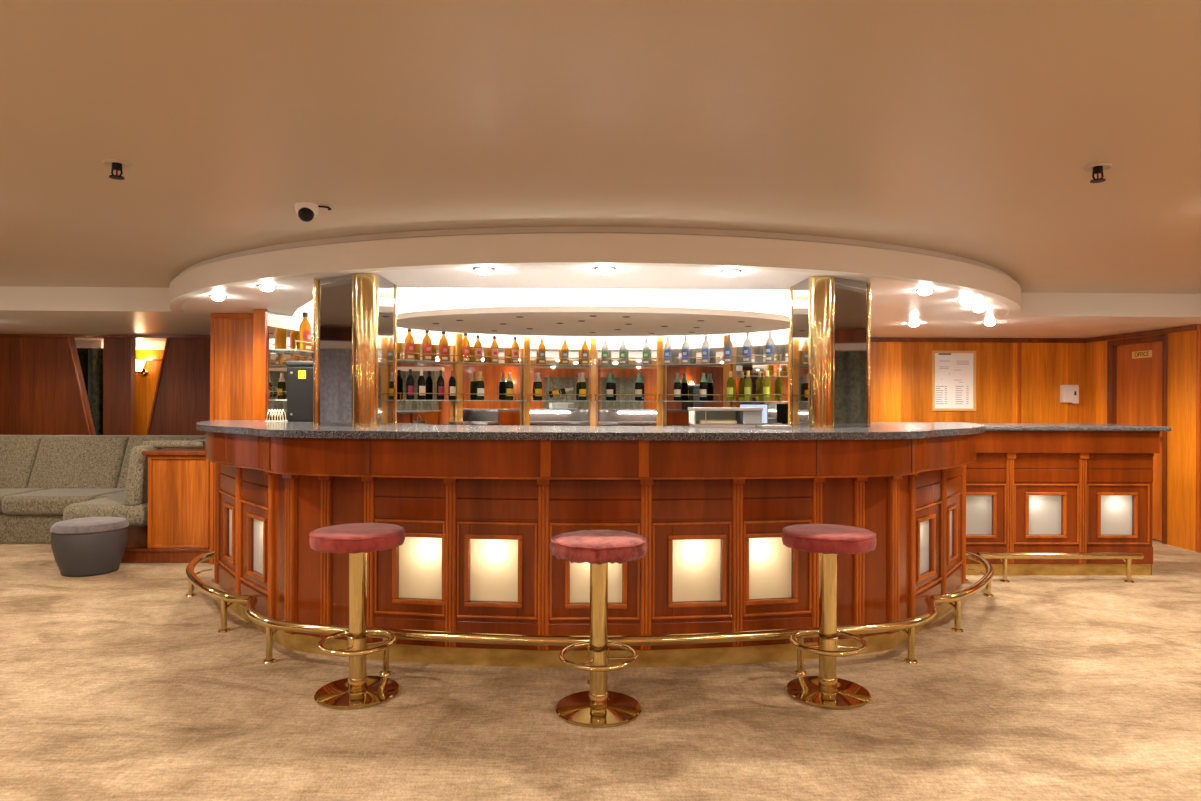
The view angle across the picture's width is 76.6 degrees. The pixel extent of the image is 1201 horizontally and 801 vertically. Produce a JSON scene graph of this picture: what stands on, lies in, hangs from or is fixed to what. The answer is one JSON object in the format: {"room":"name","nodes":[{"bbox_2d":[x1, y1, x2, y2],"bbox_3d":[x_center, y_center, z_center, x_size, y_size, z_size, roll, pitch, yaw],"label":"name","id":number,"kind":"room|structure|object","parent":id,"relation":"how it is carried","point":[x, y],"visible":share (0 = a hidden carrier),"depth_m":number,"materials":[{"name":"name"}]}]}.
{"room":"lounge bar","nodes":[
{"label":"lounge bar","id":0,"kind":"room"},
{"bbox_2d":[0,337,209,435],"bbox_3d":[-4.795,0.305,8.429,4.200,2.057,0.090,0,0,-1],"label":"wall","id":1,"kind":"structure","parent":0,"point":[40,395],"depth_m":8.38,"materials":[{"name":"brown wood"}]},
{"bbox_2d":[67,337,91,434],"bbox_3d":[-5.738,-0.171,8.366,0.275,1.119,0.026,0,0,-1],"label":"trim","id":2,"kind":"structure","parent":1,"relation":"attached to","point":[69,339],"depth_m":8.36,"materials":[{"name":"orange wood"}]},
{"bbox_2d":[0,334,209,337],"bbox_3d":[-4.941,-0.706,8.367,3.900,0.033,0.030,0,0,-1],"label":"trim","id":3,"kind":"structure","parent":1,"relation":"attached to","point":[1,335],"depth_m":8.35,"materials":[{"name":"brown wood"}]},
{"bbox_2d":[146,338,168,434],"bbox_3d":[-4.878,-0.168,8.378,0.256,1.118,0.026,0,0,-1],"label":"trim","id":4,"kind":"structure","parent":1,"relation":"attached to","point":[167,339],"depth_m":8.37,"materials":[{"name":"orange wood"}]},
{"bbox_2d":[136,350,163,434],"bbox_3d":[-5.211,0.303,9.578,6.200,2.057,0.100,0,0,-1],"label":"wall","id":5,"kind":"structure","parent":0,"point":[145,385],"depth_m":9.52,"materials":[{"name":"brown wood"}]},
{"bbox_2d":[103,342,165,349],"bbox_3d":[-5.207,-0.679,9.513,6.200,0.092,0.030,0,0,-1],"label":"trim","id":6,"kind":"structure","parent":5,"relation":"attached to","point":[139,345],"depth_m":9.49,"materials":[{"name":"white paint"}]},
{"bbox_2d":[136,359,147,376],"bbox_3d":[-5.707,-0.400,9.417,0.156,0.210,0.208,0,0,-1],"label":"wall sconce","id":7,"kind":"object","parent":5,"relation":"attached to","point":[140,363],"visible":0.82,"depth_m":9.37,"materials":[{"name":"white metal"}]},
{"bbox_2d":[267,311,787,412],"bbox_3d":[-0.595,0.294,7.663,5.101,2.107,1.921,0,0,-18],"label":"wall","id":8,"kind":"structure","parent":0,"point":[277,320],"depth_m":8.31,"materials":[{"name":"white paint"}]},
{"bbox_2d":[0,0,1200,303],"bbox_3d":[0.008,-0.946,1.400,16.400,0.100,11.200,0,0,-1],"label":"ceiling","id":9,"kind":"structure","parent":0,"point":[969,129],"depth_m":2.48,"materials":[{"name":"beige paint"}]},
{"bbox_2d":[0,286,172,311],"bbox_3d":[-5.835,-0.820,6.062,4.849,0.192,0.040,0,0,-2],"label":"fascia","id":10,"kind":"object","parent":9,"relation":"attached to","point":[12,298],"visible":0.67,"depth_m":6.09,"materials":[{"name":"beige paint"}]},
{"bbox_2d":[102,159,130,179],"bbox_3d":[-1.837,-0.873,2.888,0.092,0.059,0.092,0,0,-1],"label":"sprinkler","id":11,"kind":"object","parent":9,"relation":"attached to","point":[118,165],"visible":1,"depth_m":2.88,"materials":[{"name":"beige paint"}]},
{"bbox_2d":[295,202,330,221],"bbox_3d":[-1.331,-0.860,3.489,0.153,0.082,0.108,0,0,26],"label":"dome camera","id":12,"kind":"object","parent":9,"relation":"attached to","point":[306,211],"visible":1,"depth_m":3.46,"materials":[{"name":"white plastic"}]},
{"bbox_2d":[170,226,1020,315],"bbox_3d":[-0.004,-0.804,5.033,6.846,0.203,2.325,0,0,-1],"label":"fascia","id":13,"kind":"object","parent":9,"relation":"attached to","point":[563,245],"visible":0.89,"depth_m":4.04,"materials":[{"name":"beige paint"}]},
{"bbox_2d":[1084,163,1111,182],"bbox_3d":[1.889,-0.860,2.887,0.092,0.059,0.092,0,0,-1],"label":"sprinkler","id":14,"kind":"object","parent":9,"relation":"attached to","point":[1097,168],"visible":1,"depth_m":2.88,"materials":[{"name":"black metal"}]},
{"bbox_2d":[1017,292,1200,317],"bbox_3d":[5.756,-0.780,6.303,4.768,0.192,0.040,0,0,-2],"label":"fascia","id":15,"kind":"object","parent":9,"relation":"attached to","point":[1033,304],"visible":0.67,"depth_m":6.24,"materials":[{"name":"beige paint"}]},
{"bbox_2d":[0,539,1200,800],"bbox_3d":[-0.037,1.400,4.050,16.400,0.100,16.500,0,0,-1],"label":"floor","id":16,"kind":"structure","parent":0,"point":[121,684],"depth_m":3.27,"materials":[{"name":"beige carpet"}]},
{"bbox_2d":[50,517,128,576],"bbox_3d":[-3.983,1.134,5.935,0.510,0.404,0.510,0,0,-1],"label":"ottoman","id":17,"kind":"object","parent":16,"relation":"on","point":[87,546],"visible":1,"depth_m":5.76,"materials":[{"name":"grey"}]},
{"bbox_2d":[50,517,128,533],"bbox_3d":[-3.983,0.967,5.935,0.510,0.070,0.510,0,0,-1],"label":"cushion","id":18,"kind":"object","parent":17,"relation":"on","point":[87,525],"depth_m":5.80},
{"bbox_2d":[0,435,204,547],"bbox_3d":[-5.148,0.834,7.209,3.424,0.996,1.840,0,0,-1],"label":"sofa","id":19,"kind":"object","parent":16,"relation":"on","point":[46,480],"visible":0.71,"depth_m":7.57,"materials":[{"name":"grey fabric"}]},
{"bbox_2d":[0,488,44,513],"bbox_3d":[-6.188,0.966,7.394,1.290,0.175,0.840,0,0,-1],"label":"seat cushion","id":20,"kind":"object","parent":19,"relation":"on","point":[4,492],"depth_m":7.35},
{"bbox_2d":[0,435,51,487],"bbox_3d":[-6.308,0.635,7.838,1.060,0.545,0.464,0,0,-1],"label":"cushion","id":21,"kind":"object","parent":19,"relation":"on","point":[18,453],"depth_m":7.73,"materials":[{"name":"fabric"}]},
{"bbox_2d":[2,488,124,514],"bbox_3d":[-5.118,0.970,7.409,0.830,0.175,0.840,0,0,-1],"label":"seat cushion","id":22,"kind":"object","parent":19,"relation":"on","point":[47,501],"depth_m":7.00,"materials":[{"name":"fabric"}]},
{"bbox_2d":[28,435,136,489],"bbox_3d":[-5.328,0.639,7.851,0.880,0.545,0.464,0,0,-1],"label":"cushion","id":23,"kind":"object","parent":19,"relation":"on","point":[56,461],"depth_m":7.72,"materials":[{"name":"fabric"}]},
{"bbox_2d":[63,493,147,526],"bbox_3d":[-4.144,0.963,6.773,0.700,0.195,0.940,0,0,-1],"label":"seat cushion","id":24,"kind":"object","parent":19,"relation":"on","point":[136,512],"depth_m":6.32,"materials":[{"name":"fabric"}]},
{"bbox_2d":[95,491,124,498],"bbox_3d":[-4.258,0.973,7.421,0.870,0.175,0.840,0,0,-1],"label":"seat cushion","id":25,"kind":"object","parent":19,"relation":"on","point":[118,492],"depth_m":7.15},
{"bbox_2d":[117,435,204,488],"bbox_3d":[-4.484,0.642,7.863,0.790,0.545,0.464,0,0,-1],"label":"cushion","id":26,"kind":"object","parent":19,"relation":"on","point":[129,442],"depth_m":7.81,"materials":[{"name":"fabric"}]},
{"bbox_2d":[121,444,209,562],"bbox_3d":[-3.446,0.875,7.313,1.170,0.925,2.160,0,0,-1],"label":"wall","id":27,"kind":"structure","parent":16,"relation":"on","point":[178,478],"depth_m":6.28,"materials":[{"name":"brown wood"}]},
{"bbox_2d":[186,551,251,632],"bbox_3d":[-2.526,1.229,4.986,0.344,0.224,1.635,0,0,-29],"label":"rail","id":28,"kind":"object","parent":16,"relation":"on","point":[193,579],"visible":0.75,"depth_m":4.55,"materials":[{"name":"gold metal"}]},
{"bbox_2d":[209,313,252,563],"bbox_3d":[-2.993,0.312,6.336,0.405,2.055,0.245,0,0,-1],"label":"wooden pillar","id":29,"kind":"structure","parent":16,"relation":"on","point":[231,334],"depth_m":6.23,"materials":[{"name":"brown wood"}]},
{"bbox_2d":[309,523,404,709],"bbox_3d":[-1.114,0.966,3.490,0.418,0.760,0.418,0,0,-18],"label":"bar stool","id":30,"kind":"object","parent":16,"relation":"on","point":[359,690],"visible":1,"depth_m":3.45,"materials":[{"name":"gold metal"}]},
{"bbox_2d":[205,431,975,667],"bbox_3d":[-0.043,0.768,4.575,5.299,1.163,1.928,0,0,-1],"label":"bar counter","id":31,"kind":"object","parent":16,"relation":"on","point":[479,519],"depth_m":3.89,"materials":[{"name":"brown wood"}]},
{"bbox_2d":[196,420,984,439],"bbox_3d":[-0.040,0.168,4.532,5.398,0.037,1.935,0,0,-1],"label":"countertop","id":32,"kind":"structure","parent":31,"relation":"on","point":[877,430],"depth_m":3.78,"materials":[{"name":"stone"}]},
{"bbox_2d":[265,409,287,421],"bbox_3d":[-2.157,0.099,5.063,0.120,0.084,0.073,0,0,-1],"label":"wire rack","id":33,"kind":"object","parent":32,"relation":"on","point":[278,413],"visible":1,"depth_m":5.05,"materials":[{"name":"beige"}]},
{"bbox_2d":[286,360,312,421],"bbox_3d":[-1.974,-0.063,5.253,0.290,0.412,0.300,0,0,-1],"label":"equipment box","id":34,"kind":"object","parent":32,"relation":"on","point":[299,373],"visible":0.51,"depth_m":5.11,"materials":[{"name":"black metal"}]},
{"bbox_2d":[313,273,396,426],"bbox_3d":[-1.406,-0.282,4.499,0.470,0.855,0.414,0,0,28],"label":"column","id":35,"kind":"structure","parent":32,"relation":"on","point":[355,315],"depth_m":4.34,"materials":[{"name":"gold mirror"}]},
{"bbox_2d":[688,407,762,427],"bbox_3d":[0.708,0.097,4.340,0.390,0.112,0.240,0,0,-1],"label":"display case","id":36,"kind":"object","parent":32,"relation":"on","point":[699,417],"visible":0.98,"depth_m":4.24,"materials":[{"name":"silver metal"}]},
{"bbox_2d":[690,423,760,427],"bbox_3d":[0.708,0.142,4.340,0.370,0.020,0.220,0,0,-1],"label":"tray","id":37,"kind":"object","parent":36,"relation":"on","point":[696,425],"depth_m":4.23,"materials":[{"name":"silver metal"}]},
{"bbox_2d":[757,425,791,428],"bbox_3d":[0.946,0.144,4.144,0.160,0.018,0.140,0,0,-1],"label":"flat tray","id":38,"kind":"object","parent":32,"relation":"on","point":[758,426],"visible":0.97,"depth_m":4.07,"materials":[{"name":"silver metal"}]},
{"bbox_2d":[790,276,870,427],"bbox_3d":[1.330,-0.273,4.535,0.463,0.855,0.416,0,0,-29],"label":"column","id":39,"kind":"structure","parent":32,"relation":"on","point":[830,316],"depth_m":4.38,"materials":[{"name":"gold mirror"}]},
{"bbox_2d":[245,596,936,684],"bbox_3d":[-0.036,1.238,3.991,3.936,0.224,0.774,0,0,-1],"label":"rail","id":40,"kind":"object","parent":16,"relation":"on","point":[270,624],"visible":0.95,"depth_m":3.73,"materials":[{"name":"gold metal"}]},
{"bbox_2d":[549,530,647,727],"bbox_3d":[-0.009,0.968,3.315,0.433,0.763,0.428,0,0,-1],"label":"bar stool","id":41,"kind":"object","parent":16,"relation":"on","point":[598,707],"visible":1,"depth_m":3.28,"materials":[{"name":"gold metal"}]},
{"bbox_2d":[782,524,875,709],"bbox_3d":[1.051,0.974,3.510,0.418,0.760,0.418,0,0,22],"label":"bar stool","id":42,"kind":"object","parent":16,"relation":"on","point":[825,690],"visible":1,"depth_m":3.47,"materials":[{"name":"gold metal"}]},
{"bbox_2d":[931,551,993,631],"bbox_3d":[2.425,1.246,5.055,0.344,0.224,1.635,0,0,27],"label":"rail","id":43,"kind":"object","parent":16,"relation":"on","point":[956,597],"visible":0.79,"depth_m":4.58,"materials":[{"name":"gold metal"}]},
{"bbox_2d":[977,552,1143,582],"bbox_3d":[3.454,1.252,5.763,1.230,0.220,0.174,0,0,-1],"label":"rail","id":44,"kind":"object","parent":16,"relation":"on","point":[1003,556],"visible":0.98,"depth_m":5.70,"materials":[{"name":"gold metal"}]},
{"bbox_2d":[966,431,1159,574],"bbox_3d":[3.440,0.798,6.204,1.770,1.128,0.670,0,0,-1],"label":"bar counter","id":45,"kind":"object","parent":16,"relation":"on","point":[1027,491],"depth_m":5.91,"materials":[{"name":"brown wood"}]},
{"bbox_2d":[977,423,1170,430],"bbox_3d":[3.444,0.215,6.209,1.875,0.037,0.780,0,0,-1],"label":"countertop","id":46,"kind":"structure","parent":45,"relation":"on","point":[988,426],"depth_m":5.83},
{"bbox_3d":[-0.321,0.869,7.284,4.558,0.960,2.564,0,0,-1],"label":"countertop","id":47,"kind":"structure","parent":16,"relation":"on","visible":0},
{"bbox_3d":[-0.321,0.369,7.284,4.554,0.040,2.564,0,0,-1],"label":"countertop","id":48,"kind":"structure","parent":47,"relation":"on","visible":0},
{"bbox_2d":[253,309,789,425],"bbox_3d":[-0.661,-0.179,7.574,4.968,1.054,1.836,0,0,-20],"label":"bottle shelves","id":49,"kind":"object","parent":48,"relation":"on","point":[658,407],"visible":0.52,"depth_m":8.26,"materials":[{"name":"brown wood"}]},
{"bbox_2d":[275,349,312,354],"bbox_3d":[-2.426,-0.401,6.412,0.163,0.010,0.841,0,0,9],"label":"glass shelf","id":50,"kind":"object","parent":49,"relation":"attached to","point":[277,351],"depth_m":6.15,"materials":[{"name":"white"}]},
{"bbox_2d":[299,312,310,350],"bbox_3d":[-2.441,-0.567,6.287,0.094,0.321,0.092,0,0,22],"label":"bottle","id":51,"kind":"object","parent":49,"relation":"on","point":[305,327],"visible":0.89,"depth_m":6.25,"materials":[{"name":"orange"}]},
{"bbox_2d":[405,329,413,359],"bbox_3d":[-1.911,-0.565,7.599,0.092,0.321,0.094,0,0,-40],"label":"bottle","id":52,"kind":"object","parent":49,"relation":"on","point":[409,340],"visible":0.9,"depth_m":7.56,"materials":[{"name":"orange"}]},
{"bbox_2d":[406,369,413,399],"bbox_3d":[-1.904,-0.160,7.607,0.077,0.306,0.078,0,0,-40],"label":"bottle","id":53,"kind":"object","parent":49,"relation":"on","point":[410,380],"visible":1,"depth_m":7.58,"materials":[{"name":"black glass"}]},
{"bbox_2d":[417,370,424,399],"bbox_3d":[-1.813,-0.160,7.696,0.077,0.306,0.079,0,0,-38],"label":"bottle","id":54,"kind":"object","parent":49,"relation":"on","point":[421,380],"visible":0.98,"depth_m":7.66,"materials":[{"name":"black glass"}]},
{"bbox_2d":[422,330,431,360],"bbox_3d":[-1.767,-0.564,7.739,0.092,0.321,0.094,0,0,-36],"label":"bottle","id":55,"kind":"object","parent":49,"relation":"on","point":[426,343],"visible":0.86,"depth_m":7.71,"materials":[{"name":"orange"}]},
{"bbox_2d":[397,359,462,363],"bbox_3d":[-1.741,-0.398,7.770,0.625,0.010,0.606,0,0,-1],"label":"glass shelf","id":56,"kind":"object","parent":49,"relation":"attached to","point":[402,361],"depth_m":7.81,"materials":[{"name":"white"}]},
{"bbox_2d":[437,370,443,399],"bbox_3d":[-1.652,-0.160,7.853,0.077,0.306,0.078,0,0,-33],"label":"bottle","id":57,"kind":"object","parent":49,"relation":"on","point":[440,381],"visible":1,"depth_m":7.83,"materials":[{"name":"black"}]},
{"bbox_2d":[439,332,447,360],"bbox_3d":[-1.626,-0.564,7.877,0.092,0.321,0.094,0,0,-33],"label":"bottle","id":58,"kind":"object","parent":49,"relation":"on","point":[443,343],"visible":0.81,"depth_m":7.84,"materials":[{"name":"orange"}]},
{"bbox_2d":[448,371,455,399],"bbox_3d":[-1.551,-0.159,7.952,0.077,0.306,0.079,0,0,-31],"label":"bottle","id":59,"kind":"object","parent":49,"relation":"on","point":[452,382],"visible":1,"depth_m":7.92,"materials":[{"name":"black glass"}]},
{"bbox_2d":[461,333,469,361],"bbox_3d":[-1.429,-0.563,8.051,0.092,0.321,0.094,0,0,-28],"label":"bottle","id":60,"kind":"object","parent":49,"relation":"on","point":[465,344],"visible":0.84,"depth_m":8.02,"materials":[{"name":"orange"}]},
{"bbox_2d":[474,335,481,362],"bbox_3d":[-1.308,-0.550,8.112,0.084,0.296,0.087,0,0,-25],"label":"bottle","id":61,"kind":"object","parent":49,"relation":"on","point":[477,346],"visible":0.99,"depth_m":8.08,"materials":[{"name":"orange"}]},
{"bbox_2d":[476,371,483,399],"bbox_3d":[-1.285,-0.159,8.124,0.088,0.307,0.089,0,0,-25],"label":"bottle","id":62,"kind":"object","parent":49,"relation":"on","point":[480,382],"visible":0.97,"depth_m":8.09,"materials":[{"name":"green glass"}]},
{"bbox_2d":[491,336,497,362],"bbox_3d":[-1.142,-0.549,8.195,0.084,0.296,0.087,0,0,-22],"label":"bottle","id":63,"kind":"object","parent":49,"relation":"on","point":[494,346],"visible":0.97,"depth_m":8.16,"materials":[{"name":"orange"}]},
{"bbox_2d":[463,362,526,364],"bbox_3d":[-1.135,-0.396,8.203,0.699,0.010,0.163,0,0,-27],"label":"glass shelf","id":64,"kind":"object","parent":49,"relation":"attached to","point":[464,363],"depth_m":8.23,"materials":[{"name":"white"}]},
{"bbox_2d":[506,372,513,399],"bbox_3d":[-0.989,-0.158,8.272,0.088,0.307,0.089,0,0,-18],"label":"bottle","id":65,"kind":"object","parent":49,"relation":"on","point":[509,382],"visible":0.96,"depth_m":8.24,"materials":[{"name":"green glass"}]},
{"bbox_2d":[511,337,518,363],"bbox_3d":[-0.931,-0.548,8.300,0.084,0.296,0.087,0,0,-17],"label":"bottle","id":66,"kind":"object","parent":49,"relation":"on","point":[515,347],"visible":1,"depth_m":8.27,"materials":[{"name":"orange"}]},
{"bbox_2d":[534,372,541,399],"bbox_3d":[-0.686,-0.156,8.385,0.088,0.307,0.089,0,0,-12],"label":"bottle","id":67,"kind":"object","parent":49,"relation":"on","point":[538,383],"visible":0.95,"depth_m":8.35,"materials":[{"name":"green glass"}]},
{"bbox_2d":[538,338,545,363],"bbox_3d":[-0.647,-0.546,8.391,0.084,0.293,0.086,0,0,-12],"label":"bottle","id":68,"kind":"object","parent":49,"relation":"on","point":[541,348],"visible":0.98,"depth_m":8.36,"materials":[{"name":"orange"}]},
{"bbox_2d":[530,364,590,365],"bbox_3d":[-0.440,-0.394,8.428,0.678,0.010,0.163,0,0,-9],"label":"glass shelf","id":69,"kind":"object","parent":49,"relation":"attached to","point":[530,364],"depth_m":8.41,"materials":[{"name":"white"}]},
{"bbox_2d":[561,338,568,363],"bbox_3d":[-0.395,-0.545,8.431,0.084,0.293,0.086,0,0,-7],"label":"bottle","id":70,"kind":"object","parent":49,"relation":"on","point":[564,349],"visible":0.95,"depth_m":8.40,"materials":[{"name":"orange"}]},
{"bbox_2d":[579,373,586,399],"bbox_3d":[-0.199,-0.155,8.463,0.088,0.307,0.089,0,0,-3],"label":"bottle","id":71,"kind":"object","parent":49,"relation":"on","point":[582,383],"visible":0.96,"depth_m":8.43,"materials":[{"name":"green glass"}]},
{"bbox_2d":[581,338,588,364],"bbox_3d":[-0.173,-0.544,8.467,0.084,0.293,0.086,0,0,-2],"label":"bottle","id":72,"kind":"object","parent":49,"relation":"on","point":[585,349],"visible":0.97,"depth_m":8.44,"materials":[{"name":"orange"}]},
{"bbox_2d":[601,339,608,364],"bbox_3d":[0.051,-0.541,8.463,0.082,0.287,0.084,0,0,2],"label":"bottle","id":73,"kind":"object","parent":49,"relation":"on","point":[604,350],"visible":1,"depth_m":8.43,"materials":[{"name":"clear glass"}]},
{"bbox_2d":[606,373,613,399],"bbox_3d":[0.104,-0.151,8.455,0.086,0.301,0.088,0,0,3],"label":"bottle","id":74,"kind":"object","parent":49,"relation":"on","point":[609,385],"visible":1,"depth_m":8.42,"materials":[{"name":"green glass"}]},
{"bbox_2d":[619,339,626,363],"bbox_3d":[0.249,-0.540,8.435,0.082,0.287,0.084,0,0,6],"label":"bottle","id":75,"kind":"object","parent":49,"relation":"on","point":[622,350],"visible":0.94,"depth_m":8.40,"materials":[{"name":"white"}]},
{"bbox_2d":[594,400,656,401],"bbox_3d":[0.281,0.006,8.434,0.682,0.010,0.163,0,0,8],"label":"glass shelf","id":76,"kind":"object","parent":49,"relation":"attached to","point":[594,400],"depth_m":8.54,"materials":[{"name":"white"}]},
{"bbox_2d":[596,364,656,365],"bbox_3d":[0.282,-0.391,8.434,0.682,0.010,0.163,0,0,8],"label":"glass shelf","id":77,"kind":"object","parent":49,"relation":"attached to","point":[596,364],"depth_m":8.37,"materials":[{"name":"white"}]},
{"bbox_2d":[635,373,642,400],"bbox_3d":[0.424,-0.149,8.409,0.086,0.301,0.088,0,0,9],"label":"bottle","id":78,"kind":"object","parent":49,"relation":"on","point":[638,385],"visible":1,"depth_m":8.38,"materials":[{"name":"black glass"}]},
{"bbox_2d":[643,339,649,363],"bbox_3d":[0.505,-0.539,8.398,0.082,0.287,0.084,0,0,11],"label":"bottle","id":79,"kind":"object","parent":49,"relation":"on","point":[646,349],"visible":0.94,"depth_m":8.36,"materials":[{"name":"white"}]},
{"bbox_2d":[664,337,671,363],"bbox_3d":[0.737,-0.547,8.334,0.087,0.304,0.089,0,0,15],"label":"bottle","id":80,"kind":"object","parent":49,"relation":"on","point":[667,347],"visible":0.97,"depth_m":8.30,"materials":[{"name":"clear glass"}]},
{"bbox_2d":[674,373,681,400],"bbox_3d":[0.841,-0.148,8.283,0.086,0.301,0.088,0,0,17],"label":"bottle","id":81,"kind":"object","parent":49,"relation":"on","point":[677,384],"visible":1,"depth_m":8.25,"materials":[{"name":"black glass"}]},
{"bbox_2d":[682,336,689,363],"bbox_3d":[0.923,-0.546,8.244,0.087,0.304,0.089,0,0,19],"label":"bottle","id":82,"kind":"object","parent":49,"relation":"on","point":[685,346],"visible":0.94,"depth_m":8.21,"materials":[{"name":"white"}]},
{"bbox_2d":[658,363,722,365],"bbox_3d":[0.981,-0.389,8.220,0.695,0.010,0.163,0,0,26],"label":"glass shelf","id":83,"kind":"object","parent":49,"relation":"attached to","point":[659,364],"depth_m":8.25,"materials":[{"name":"white"}]},
{"bbox_2d":[699,373,707,400],"bbox_3d":[1.105,-0.147,8.156,0.086,0.301,0.088,0,0,23],"label":"bottle","id":84,"kind":"object","parent":49,"relation":"on","point":[703,388],"visible":1,"depth_m":8.12,"materials":[{"name":"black glass"}]},
{"bbox_2d":[702,335,709,363],"bbox_3d":[1.127,-0.546,8.146,0.087,0.304,0.089,0,0,23],"label":"bottle","id":85,"kind":"object","parent":49,"relation":"on","point":[705,345],"visible":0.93,"depth_m":8.11,"materials":[{"name":"white"}]},
{"bbox_2d":[724,334,732,362],"bbox_3d":[1.353,-0.545,8.021,0.087,0.304,0.089,0,0,28],"label":"bottle","id":86,"kind":"object","parent":49,"relation":"on","point":[728,351],"visible":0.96,"depth_m":7.99,"materials":[{"name":"white"}]},
{"bbox_2d":[727,371,733,400],"bbox_3d":[1.370,-0.152,8.004,0.078,0.313,0.081,0,0,29],"label":"bottle","id":87,"kind":"object","parent":49,"relation":"on","point":[730,382],"visible":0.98,"depth_m":7.98,"materials":[{"name":"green glass"}]},
{"bbox_2d":[743,333,751,361],"bbox_3d":[1.519,-0.544,7.864,0.087,0.304,0.089,0,0,33],"label":"bottle","id":88,"kind":"object","parent":49,"relation":"on","point":[747,346],"visible":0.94,"depth_m":7.83,"materials":[{"name":"white"}]},
{"bbox_2d":[744,371,751,400],"bbox_3d":[1.526,-0.151,7.856,0.078,0.313,0.081,0,0,33],"label":"bottle","id":89,"kind":"object","parent":49,"relation":"on","point":[748,382],"visible":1,"depth_m":7.83,"materials":[{"name":"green glass"}]},
{"bbox_2d":[723,361,787,364],"bbox_3d":[1.591,-0.387,7.801,0.704,0.010,0.163,0,0,43],"label":"glass shelf","id":90,"kind":"object","parent":49,"relation":"attached to","point":[734,362],"depth_m":7.83,"materials":[{"name":"white"}]},
{"bbox_2d":[763,370,770,400],"bbox_3d":[1.690,-0.151,7.703,0.078,0.313,0.081,0,0,37],"label":"bottle","id":91,"kind":"object","parent":49,"relation":"on","point":[767,381],"visible":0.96,"depth_m":7.67,"materials":[{"name":"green glass"}]},
{"bbox_2d":[765,332,773,360],"bbox_3d":[1.713,-0.544,7.682,0.087,0.304,0.089,0,0,38],"label":"bottle","id":92,"kind":"object","parent":49,"relation":"on","point":[769,348],"visible":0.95,"depth_m":7.65,"materials":[{"name":"white"}]},
{"bbox_2d":[739,404,767,423],"bbox_3d":[1.524,0.194,7.567,0.283,0.322,0.110,0,0,20],"label":"monitor","id":93,"kind":"object","parent":48,"relation":"on","point":[764,406],"visible":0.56,"depth_m":7.54,"materials":[{"name":"white plastic"}]},
{"bbox_2d":[0,265,1200,341],"bbox_3d":[-0.086,-0.737,8.085,16.400,0.060,8.430,0,0,-1],"label":"ceiling","id":94,"kind":"structure","parent":0,"point":[895,304],"depth_m":5.67,"materials":[{"name":"white paint"}]},
{"bbox_2d":[75,340,102,347],"bbox_3d":[-6.728,-0.684,9.227,1.350,0.092,0.040,0,0,-1],"label":"trim","id":95,"kind":"structure","parent":94,"relation":"attached to","point":[79,343],"depth_m":9.21,"materials":[{"name":"white paint"}]},
{"bbox_2d":[77,348,102,434],"bbox_3d":[-6.743,0.332,9.303,1.330,1.950,0.158,0,0,-1],"label":"window curtain","id":96,"kind":"object","parent":95,"relation":"hanging from","point":[91,359],"visible":0.1,"depth_m":9.31,"materials":[{"name":"fabric"}]},
{"bbox_2d":[296,300,789,315],"bbox_3d":[-0.247,-0.954,6.732,4.760,0.393,3.829,0,0,-1],"label":"cove","id":97,"kind":"object","parent":94,"relation":"attached to","point":[308,307],"visible":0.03,"depth_m":8.26,"materials":[{"name":"white paint"}]},
{"bbox_2d":[397,297,789,336],"bbox_3d":[-0.074,-0.927,7.240,3.860,0.447,2.340,0,0,-1],"label":"ceiling disc","id":98,"kind":"object","parent":97,"relation":"attached to","point":[583,321],"visible":0.96,"depth_m":6.66,"materials":[{"name":"white paint"}]},
{"bbox_2d":[870,342,1084,423],"bbox_3d":[3.730,0.335,8.463,3.350,2.057,0.100,0,0,-1],"label":"wall","id":99,"kind":"structure","parent":0,"point":[901,372],"depth_m":8.42,"materials":[{"name":"brown wood"}]},
{"bbox_2d":[932,351,975,410],"bbox_3d":[3.909,-0.218,8.404,0.488,0.667,0.022,0,0,-1],"label":"framed notice","id":100,"kind":"object","parent":99,"relation":"attached to","point":[953,372],"visible":1,"depth_m":8.41,"materials":[{"name":"white paper"}]},
{"bbox_2d":[871,337,1084,342],"bbox_3d":[3.719,-0.669,8.400,3.320,0.050,0.025,0,0,-1],"label":"trim","id":101,"kind":"structure","parent":99,"relation":"attached to","point":[873,339],"depth_m":8.39,"materials":[{"name":"brown wood"}]},
{"bbox_2d":[1017,343,1020,422],"bbox_3d":[4.638,0.363,8.418,0.035,2.007,0.015,0,0,-1],"label":"trim","id":102,"kind":"structure","parent":99,"relation":"attached to","point":[1019,344],"depth_m":8.41,"materials":[{"name":"orange wood"}]},
{"bbox_2d":[1060,385,1078,403],"bbox_3d":[5.178,-0.069,8.390,0.170,0.205,0.086,0,0,-1],"label":"wall dispenser","id":103,"kind":"object","parent":99,"relation":"attached to","point":[1068,393],"visible":1,"depth_m":8.35,"materials":[{"name":"white plastic"}]},
{"bbox_2d":[1085,330,1195,551],"bbox_3d":[5.436,0.341,7.707,0.100,2.057,1.660,0,0,-1],"label":"wall","id":104,"kind":"structure","parent":0,"point":[1181,369],"depth_m":7.10,"materials":[{"name":"brown wood"}]},
{"bbox_2d":[1107,334,1167,543],"bbox_3d":[5.422,0.369,7.641,0.110,2.000,0.820,0,0,-1],"label":"door","id":105,"kind":"structure","parent":104,"relation":"in","point":[1136,367],"depth_m":7.56,"materials":[{"name":"brown wood"}]},
{"bbox_2d":[1085,324,1195,342],"bbox_3d":[5.378,-0.663,7.643,0.025,0.050,1.535,0,0,-1],"label":"trim","id":106,"kind":"structure","parent":104,"relation":"attached to","point":[1188,327],"depth_m":7.52,"materials":[{"name":"brown wood"}]},
{"bbox_2d":[1196,324,1200,551],"bbox_3d":[5.448,0.341,6.859,0.124,2.057,0.035,0,0,-1],"label":"trim","id":107,"kind":"structure","parent":104,"relation":"attached to","point":[1198,326],"depth_m":6.84,"materials":[{"name":"orange wood"}]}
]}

